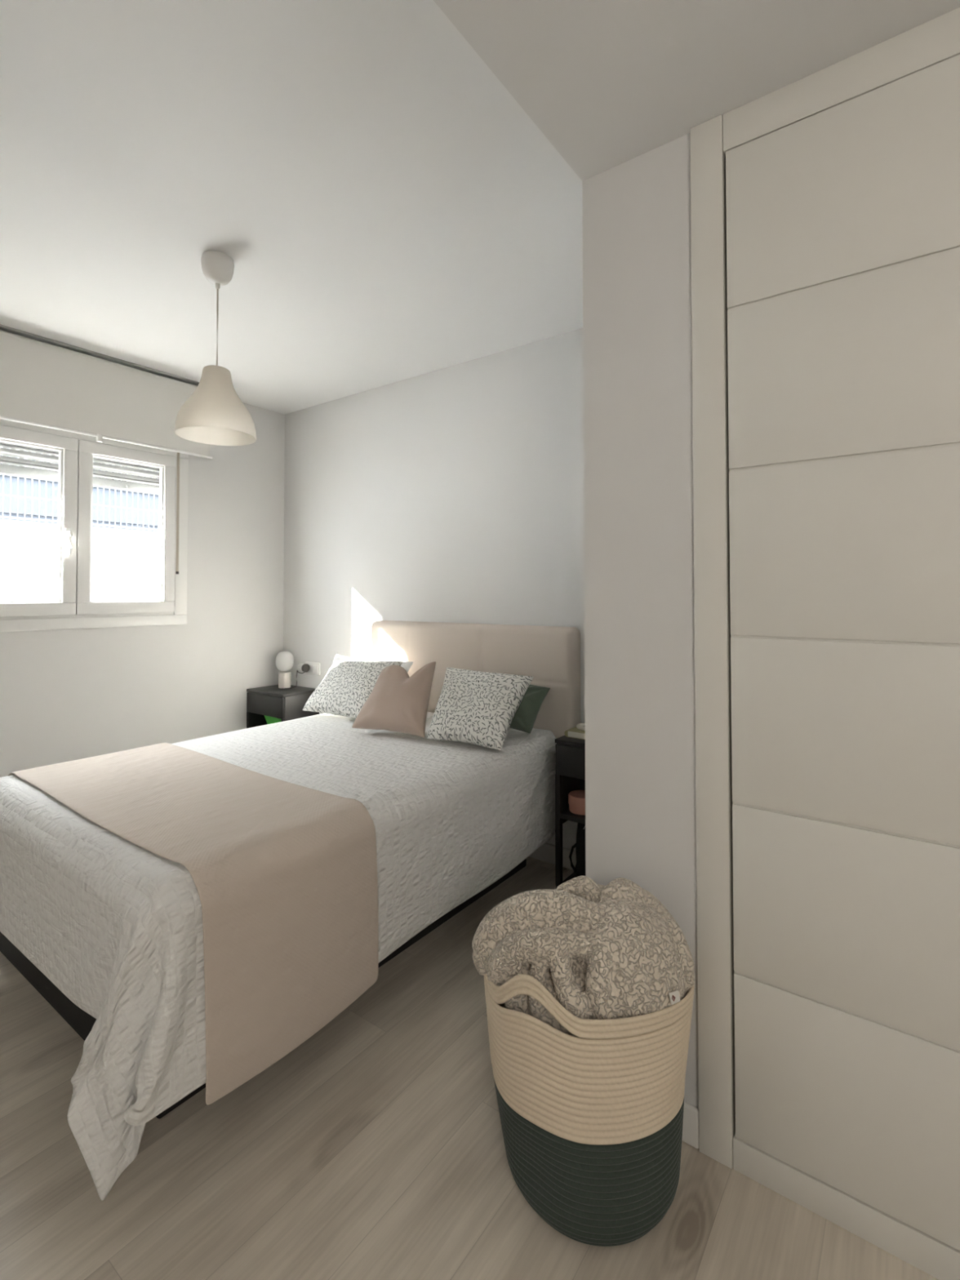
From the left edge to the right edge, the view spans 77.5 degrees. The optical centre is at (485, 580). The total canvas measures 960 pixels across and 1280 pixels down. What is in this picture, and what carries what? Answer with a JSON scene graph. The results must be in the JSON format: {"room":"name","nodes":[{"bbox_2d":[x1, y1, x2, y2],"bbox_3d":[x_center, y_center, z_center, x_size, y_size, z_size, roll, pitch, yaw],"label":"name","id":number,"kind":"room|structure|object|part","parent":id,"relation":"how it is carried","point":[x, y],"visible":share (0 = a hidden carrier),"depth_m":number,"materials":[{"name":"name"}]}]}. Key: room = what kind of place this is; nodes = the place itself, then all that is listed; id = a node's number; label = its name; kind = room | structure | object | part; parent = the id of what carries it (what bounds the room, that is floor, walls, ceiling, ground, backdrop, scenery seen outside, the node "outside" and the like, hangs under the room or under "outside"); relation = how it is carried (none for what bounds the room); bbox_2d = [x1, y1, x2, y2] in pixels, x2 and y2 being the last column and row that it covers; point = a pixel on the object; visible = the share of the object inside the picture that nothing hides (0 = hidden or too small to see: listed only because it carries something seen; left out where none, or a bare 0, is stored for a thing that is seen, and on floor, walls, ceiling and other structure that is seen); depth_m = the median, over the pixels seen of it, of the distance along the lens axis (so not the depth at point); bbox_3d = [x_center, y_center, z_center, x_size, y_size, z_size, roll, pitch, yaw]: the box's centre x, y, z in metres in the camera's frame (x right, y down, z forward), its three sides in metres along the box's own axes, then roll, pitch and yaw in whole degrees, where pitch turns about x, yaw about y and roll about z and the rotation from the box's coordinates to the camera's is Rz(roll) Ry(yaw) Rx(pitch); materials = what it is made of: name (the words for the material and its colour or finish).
{"room":"bedroom","nodes":[
{"label":"bedroom","id":0,"kind":"room"},
{"bbox_2d":[0,402,284,777],"bbox_3d":[-2.694,0.031,2.667,0.190,2.700,4.236,-1,-2,36],"label":"wall","id":1,"kind":"structure","parent":0,"point":[73,694],"depth_m":3.70,"materials":[{"name":"white paint"}]},
{"bbox_2d":[0,424,175,619],"bbox_3d":[-2.190,-0.288,3.204,0.151,1.040,1.137,-1,-2,36],"label":"window","id":2,"kind":"structure","parent":1,"relation":"in","point":[75,492],"depth_m":3.21,"materials":[{"name":"white plastic"}]},
{"bbox_3d":[-2.353,-0.293,2.999,0.069,0.939,0.515,-1,-2,36],"label":"sash","id":3,"kind":"part","parent":2,"relation":"part of","materials":[{"name":"white plastic"}]},
{"bbox_3d":[-2.178,-0.204,3.134,0.052,0.141,0.026,-1,-2,36],"label":"handle","id":4,"kind":"part","parent":2,"relation":"part of","materials":[{"name":"white plastic"}]},
{"bbox_2d":[0,441,159,493],"bbox_3d":[-2.283,-0.301,3.272,0.065,1.070,1.137,-1,-2,36],"label":"roller shutter","id":5,"kind":"object","parent":2,"relation":"attached to","point":[105,479],"visible":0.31,"depth_m":3.37,"materials":[{"name":"grey plastic"}]},
{"bbox_3d":[-2.219,-0.288,3.225,0.079,1.040,1.137,-1,-2,36],"label":"frame","id":6,"kind":"part","parent":2,"relation":"part of","materials":[{"name":"white plastic"}]},
{"bbox_3d":[-2.047,-0.284,3.418,0.069,0.939,0.514,-1,-2,36],"label":"sash","id":7,"kind":"part","parent":2,"relation":"part of","materials":[{"name":"white plastic"}]},
{"bbox_2d":[175,452,179,573],"bbox_3d":[-1.861,-0.420,3.624,0.006,0.760,0.017,-1,-2,36],"label":"strap","id":8,"kind":"object","parent":2,"relation":"attached to","point":[178,453],"visible":0.96,"depth_m":3.62,"materials":[{"name":"beige"}]},
{"bbox_2d":[0,418,188,631],"bbox_3d":[-2.190,-0.284,3.189,0.018,1.080,1.213,-1,-2,36],"label":"trim","id":9,"kind":"structure","parent":1,"relation":"attached to","point":[180,617],"depth_m":3.45,"materials":[{"name":"white plastic"}]},
{"bbox_2d":[0,0,582,414],"bbox_3d":[-1.483,-1.289,1.811,3.011,0.100,4.236,-1,-2,36],"label":"ceiling","id":10,"kind":"structure","parent":0,"point":[385,211],"depth_m":1.90,"materials":[{"name":"white paint"}]},
{"bbox_2d":[0,324,212,458],"bbox_3d":[-2.187,-0.976,3.021,0.056,0.472,1.673,-1,-2,36],"label":"roller blind","id":11,"kind":"object","parent":10,"relation":"hanging from","point":[45,382],"visible":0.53,"depth_m":3.14,"materials":[{"name":"white fabric"}]},
{"bbox_3d":[-2.190,-1.206,3.026,0.050,0.012,1.670,-1,-2,36],"label":"mounting rail","id":12,"kind":"part","parent":11,"relation":"part of","materials":[{"name":"grey metal"}]},
{"bbox_2d":[173,250,256,445],"bbox_3d":[-1.019,-0.887,2.274,0.284,0.685,0.284,-1,-2,36],"label":"pendant lamp","id":13,"kind":"object","parent":10,"relation":"hanging from","point":[214,414],"visible":1,"depth_m":2.23,"materials":[{"name":"white plastic"}]},
{"bbox_3d":[-1.018,-0.674,2.269,0.284,0.259,0.284,-1,-2,36],"label":"lamp shade","id":14,"kind":"part","parent":13,"relation":"part of","materials":[{"name":"white plastic"}]},
{"bbox_3d":[-1.018,-0.953,2.275,0.006,0.317,0.006,-1,-2,36],"label":"cord","id":15,"kind":"part","parent":13,"relation":"part of","materials":[{"name":"beige plastic"}]},
{"bbox_2d":[283,328,585,850],"bbox_3d":[0.622,0.030,2.808,5.203,2.700,0.100,-1,-2,36],"label":"wall","id":16,"kind":"structure","parent":0,"point":[452,494],"depth_m":3.38,"materials":[{"name":"white paint"}]},
{"bbox_2d":[305,662,319,675],"bbox_3d":[-1.163,0.591,4.028,0.150,0.080,0.014,-1,-2,36],"label":"wall socket","id":17,"kind":"object","parent":16,"relation":"attached to","point":[314,668],"visible":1,"depth_m":4.01,"materials":[{"name":"white plastic"}]},
{"bbox_2d":[284,663,310,688],"bbox_3d":[-1.260,0.641,4.012,0.107,0.164,0.131,-1,-2,36],"label":"plug","id":18,"kind":"object","parent":17,"relation":"attached to","point":[304,668],"visible":1,"depth_m":4.01,"materials":[{"name":"white plastic"}]},
{"bbox_2d":[528,842,576,870],"bbox_3d":[-0.254,1.347,3.350,2.886,0.092,0.013,-1,-2,36],"label":"baseboard","id":19,"kind":"structure","parent":16,"relation":"attached to","point":[545,852],"depth_m":2.92,"materials":[{"name":"white"}]},
{"bbox_2d":[0,856,938,1279],"bbox_3d":[-0.594,1.385,1.108,5.203,0.080,4.236,-1,-2,36],"label":"floor","id":20,"kind":"structure","parent":0,"point":[374,1148],"depth_m":1.34,"materials":[{"name":"brown wood"}]},
{"bbox_2d":[246,684,319,728],"bbox_3d":[-1.349,1.065,3.983,0.400,0.685,0.283,-1,-2,36],"label":"nightstand","id":21,"kind":"object","parent":20,"relation":"on","point":[286,704],"visible":0.3,"depth_m":3.88,"materials":[{"name":"black wood"}]},
{"bbox_3d":[-1.576,1.142,3.989,0.024,0.533,0.024,-1,-2,36],"label":"leg","id":22,"kind":"part","parent":21,"relation":"part of","materials":[{"name":"black wood"}]},
{"bbox_3d":[-1.498,0.922,4.105,0.018,0.357,0.267,-1,-2,36],"label":"panel","id":23,"kind":"part","parent":21,"relation":"part of","materials":[{"name":"black wood"}]},
{"bbox_3d":[-1.428,0.808,3.881,0.394,0.130,0.014,-1,-2,36],"label":"drawer","id":24,"kind":"part","parent":21,"relation":"part of","materials":[{"name":"black wood"}]},
{"bbox_2d":[275,650,293,688],"bbox_3d":[-1.361,0.602,4.062,0.117,0.246,0.117,-1,-2,36],"label":"table lamp","id":25,"kind":"object","parent":21,"relation":"on","point":[284,660],"visible":1,"depth_m":4.02,"materials":[{"name":"white glass"}]},
{"bbox_3d":[-1.361,0.546,4.063,0.117,0.136,0.117,-1,-2,36],"label":"globe","id":26,"kind":"part","parent":25,"relation":"part of","materials":[{"name":"white glass"}]},
{"bbox_3d":[-1.190,0.917,3.880,0.018,0.357,0.267,-1,-2,36],"label":"panel","id":27,"kind":"part","parent":21,"relation":"part of","materials":[{"name":"black wood"}]},
{"bbox_3d":[-1.383,1.012,3.980,0.250,0.059,0.165,-1,-2,36],"label":"storage box","id":28,"kind":"object","parent":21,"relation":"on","visible":0},
{"bbox_2d":[264,715,281,724],"bbox_3d":[-1.357,0.929,3.963,0.224,0.105,0.120,-1,-2,36],"label":"pouch","id":29,"kind":"object","parent":28,"relation":"on","point":[269,720],"visible":0.17,"depth_m":3.92,"materials":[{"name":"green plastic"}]},
{"bbox_2d":[0,620,580,1119],"bbox_3d":[-0.700,0.796,2.498,1.455,1.158,1.929,-1,-2,36],"label":"bed","id":30,"kind":"object","parent":20,"relation":"on","point":[550,655],"visible":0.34,"depth_m":2.90,"materials":[{"name":"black fabric"}]},
{"bbox_2d":[0,711,555,1200],"bbox_3d":[-0.780,1.012,2.399,1.479,0.635,1.948,-1,-2,36],"label":"bedspread","id":31,"kind":"object","parent":30,"relation":"on","point":[115,924],"visible":0.6,"depth_m":1.73,"materials":[{"name":"white fabric"}]},
{"bbox_2d":[7,742,378,1105],"bbox_3d":[-1.045,0.958,1.993,1.413,0.545,0.573,-1,-2,36],"label":"throw blanket","id":32,"kind":"object","parent":31,"relation":"on","point":[283,873],"visible":1,"depth_m":1.64,"materials":[{"name":"beige fabric"}]},
{"bbox_2d":[302,660,402,718],"bbox_3d":[-0.707,0.565,3.182,0.552,0.277,0.291,-1,-2,36],"label":"cushion","id":33,"kind":"object","parent":31,"relation":"on","point":[348,685],"visible":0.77,"depth_m":3.12,"materials":[{"name":"white fabric"}]},
{"bbox_2d":[331,654,413,671],"bbox_3d":[-0.707,0.567,3.405,0.674,0.249,0.176,-1,-2,36],"label":"pillow","id":34,"kind":"object","parent":31,"relation":"on","point":[406,665],"visible":0.08,"depth_m":3.44,"materials":[{"name":"white fabric"}]},
{"bbox_2d":[351,661,435,737],"bbox_3d":[-0.388,0.537,2.786,0.407,0.312,0.262,-1,-2,36],"label":"cushion","id":35,"kind":"object","parent":31,"relation":"on","point":[397,701],"visible":1,"depth_m":2.72,"materials":[{"name":"beige fabric"}]},
{"bbox_2d":[426,666,533,750],"bbox_3d":[-0.061,0.553,2.650,0.473,0.281,0.322,-1,-1,30],"label":"cushion","id":36,"kind":"object","parent":31,"relation":"on","point":[477,708],"visible":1,"depth_m":2.56,"materials":[{"name":"white fabric"}]},
{"bbox_2d":[509,684,550,733],"bbox_3d":[0.116,0.568,2.806,0.354,0.227,0.190,-1,-2,36],"label":"cushion","id":37,"kind":"object","parent":31,"relation":"on","point":[524,718],"visible":0.34,"depth_m":2.70,"materials":[{"name":"green fabric"}]},
{"bbox_3d":[-0.120,0.661,3.212,1.355,0.858,0.096,-1,-2,36],"label":"headboard","id":38,"kind":"part","parent":30,"relation":"part of","materials":[{"name":"beige fabric"}]},
{"bbox_2d":[555,735,585,888],"bbox_3d":[0.549,1.033,2.600,0.400,0.685,0.283,-1,-2,36],"label":"nightstand","id":39,"kind":"object","parent":20,"relation":"on","point":[570,775],"visible":0.18,"depth_m":2.59,"materials":[{"name":"black wood"}]},
{"bbox_3d":[0.322,1.110,2.606,0.024,0.533,0.024,-1,-2,36],"label":"leg","id":40,"kind":"part","parent":39,"relation":"part of","materials":[{"name":"black wood"}]},
{"bbox_2d":[560,872,575,884],"bbox_3d":[0.550,1.322,2.595,0.364,0.018,0.277,-1,-2,36],"label":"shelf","id":41,"kind":"object","parent":39,"relation":"attached to","point":[571,876],"depth_m":2.64,"materials":[{"name":"black wood"}]},
{"bbox_3d":[0.470,0.776,2.498,0.394,0.130,0.014,-1,-2,36],"label":"drawer","id":42,"kind":"part","parent":39,"relation":"part of","materials":[{"name":"black wood"}]},
{"bbox_2d":[560,808,585,824],"bbox_3d":[0.549,1.021,2.602,0.364,0.020,0.277,-1,-2,36],"label":"shelf","id":43,"kind":"object","parent":39,"relation":"attached to","point":[565,813],"depth_m":2.57,"materials":[{"name":"black wood"}]},
{"bbox_3d":[0.399,0.890,2.723,0.018,0.357,0.267,-1,-2,36],"label":"panel","id":44,"kind":"part","parent":39,"relation":"part of","materials":[{"name":"black wood"}]},
{"bbox_2d":[564,726,585,739],"bbox_3d":[0.496,0.676,2.649,0.237,0.030,0.172,-1,-2,36],"label":"notebook","id":45,"kind":"object","parent":39,"relation":"on","point":[574,732],"visible":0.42,"depth_m":2.62,"materials":[{"name":"beige paper"}]},
{"bbox_2d":[576,723,585,730],"bbox_3d":[0.464,0.653,2.668,0.117,0.016,0.101,-1,-2,36],"label":"ring","id":46,"kind":"object","parent":45,"relation":"on","point":[580,726],"visible":0.41,"depth_m":2.65,"materials":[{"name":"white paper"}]},
{"bbox_2d":[568,790,585,815],"bbox_3d":[0.423,0.973,2.623,0.116,0.074,0.116,-1,-2,36],"label":"round tin","id":47,"kind":"object","parent":39,"relation":"on","point":[576,798],"visible":0.63,"depth_m":2.58,"materials":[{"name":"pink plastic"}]},
{"bbox_2d":[568,822,585,877],"bbox_3d":[0.500,1.178,2.644,0.226,0.269,0.140,-1,-2,36],"label":"handbag","id":48,"kind":"object","parent":39,"relation":"on","point":[580,869],"visible":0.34,"depth_m":2.63,"materials":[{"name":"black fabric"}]},
{"bbox_2d":[483,973,694,1246],"bbox_3d":[0.229,1.090,1.385,0.458,0.512,0.386,-1,-2,36],"label":"laundry basket","id":49,"kind":"object","parent":20,"relation":"on","point":[592,1124],"visible":0.8,"depth_m":1.22,"materials":[{"name":"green fabric"}]},
{"bbox_2d":[471,875,694,1038],"bbox_3d":[0.229,0.898,1.387,0.454,0.381,0.350,-1,-2,36],"label":"fleece blanket","id":50,"kind":"object","parent":49,"relation":"in","point":[613,950],"visible":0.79,"depth_m":1.30,"materials":[{"name":"white fabric"}]},
{"bbox_2d":[689,7,959,1279],"bbox_3d":[1.415,0.114,1.169,1.793,2.460,0.634,-1,-2,36],"label":"wardrobe","id":51,"kind":"object","parent":20,"relation":"on","point":[825,204],"visible":1,"depth_m":1.27,"materials":[{"name":"white paint"}]},
{"bbox_3d":[0.553,0.121,1.445,0.075,2.460,0.064,-1,-2,36],"label":"frame","id":52,"kind":"part","parent":51,"relation":"part of","materials":[{"name":"white paint"}]},
{"bbox_3d":[1.277,-1.076,0.943,1.716,0.090,0.062,-1,-2,36],"label":"head panel","id":53,"kind":"part","parent":51,"relation":"part of","materials":[{"name":"white paint"}]},
{"bbox_2d":[582,133,698,1108],"bbox_3d":[0.718,0.132,1.988,0.299,2.460,1.109,-1,-2,36],"label":"wall pillar","id":54,"kind":"structure","parent":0,"point":[640,703],"depth_m":1.54,"materials":[{"name":"white paint"}]},
{"bbox_2d":[681,1101,698,1148],"bbox_3d":[0.384,1.306,1.513,0.310,0.092,0.013,-1,-2,36],"label":"baseboard","id":55,"kind":"structure","parent":54,"relation":"attached to","point":[691,1113],"depth_m":1.43,"materials":[{"name":"white wood"}]},
{"bbox_2d":[433,0,959,181],"bbox_3d":[0.619,-1.255,0.278,2.192,0.240,4.236,-1,-2,36],"label":"ceiling","id":56,"kind":"structure","parent":0,"point":[608,83],"depth_m":1.26,"materials":[{"name":"white paint"}]},
{"label":"outside","id":57,"kind":"structure","parent":0,"visible":0},
{"bbox_3d":[-6.248,2.356,8.220,12.157,0.100,26.000,-1,-2,36],"label":"ground","id":58,"kind":"structure","parent":57,"visible":0},
{"bbox_2d":[0,520,159,600],"bbox_3d":[-3.949,0.857,6.575,0.150,2.820,22.000,-1,-2,36],"label":"wall","id":59,"kind":"structure","parent":58,"relation":"on","point":[125,564],"depth_m":6.25,"materials":[{"name":"white"}]},
{"bbox_2d":[0,446,159,532],"bbox_3d":[-3.661,-0.914,7.020,0.040,0.740,11.000,-1,-2,36],"label":"mesh fence","id":60,"kind":"object","parent":59,"relation":"on","point":[3,495],"visible":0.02,"depth_m":6.37,"materials":[{"name":"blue metal"}]},
{"bbox_2d":[0,447,159,532],"bbox_3d":[-8.939,-1.271,11.495,2.050,7.300,28.000,-1,-2,36],"label":"building","id":61,"kind":"structure","parent":58,"relation":"on","point":[6,477],"depth_m":11.16,"materials":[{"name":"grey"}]}
]}

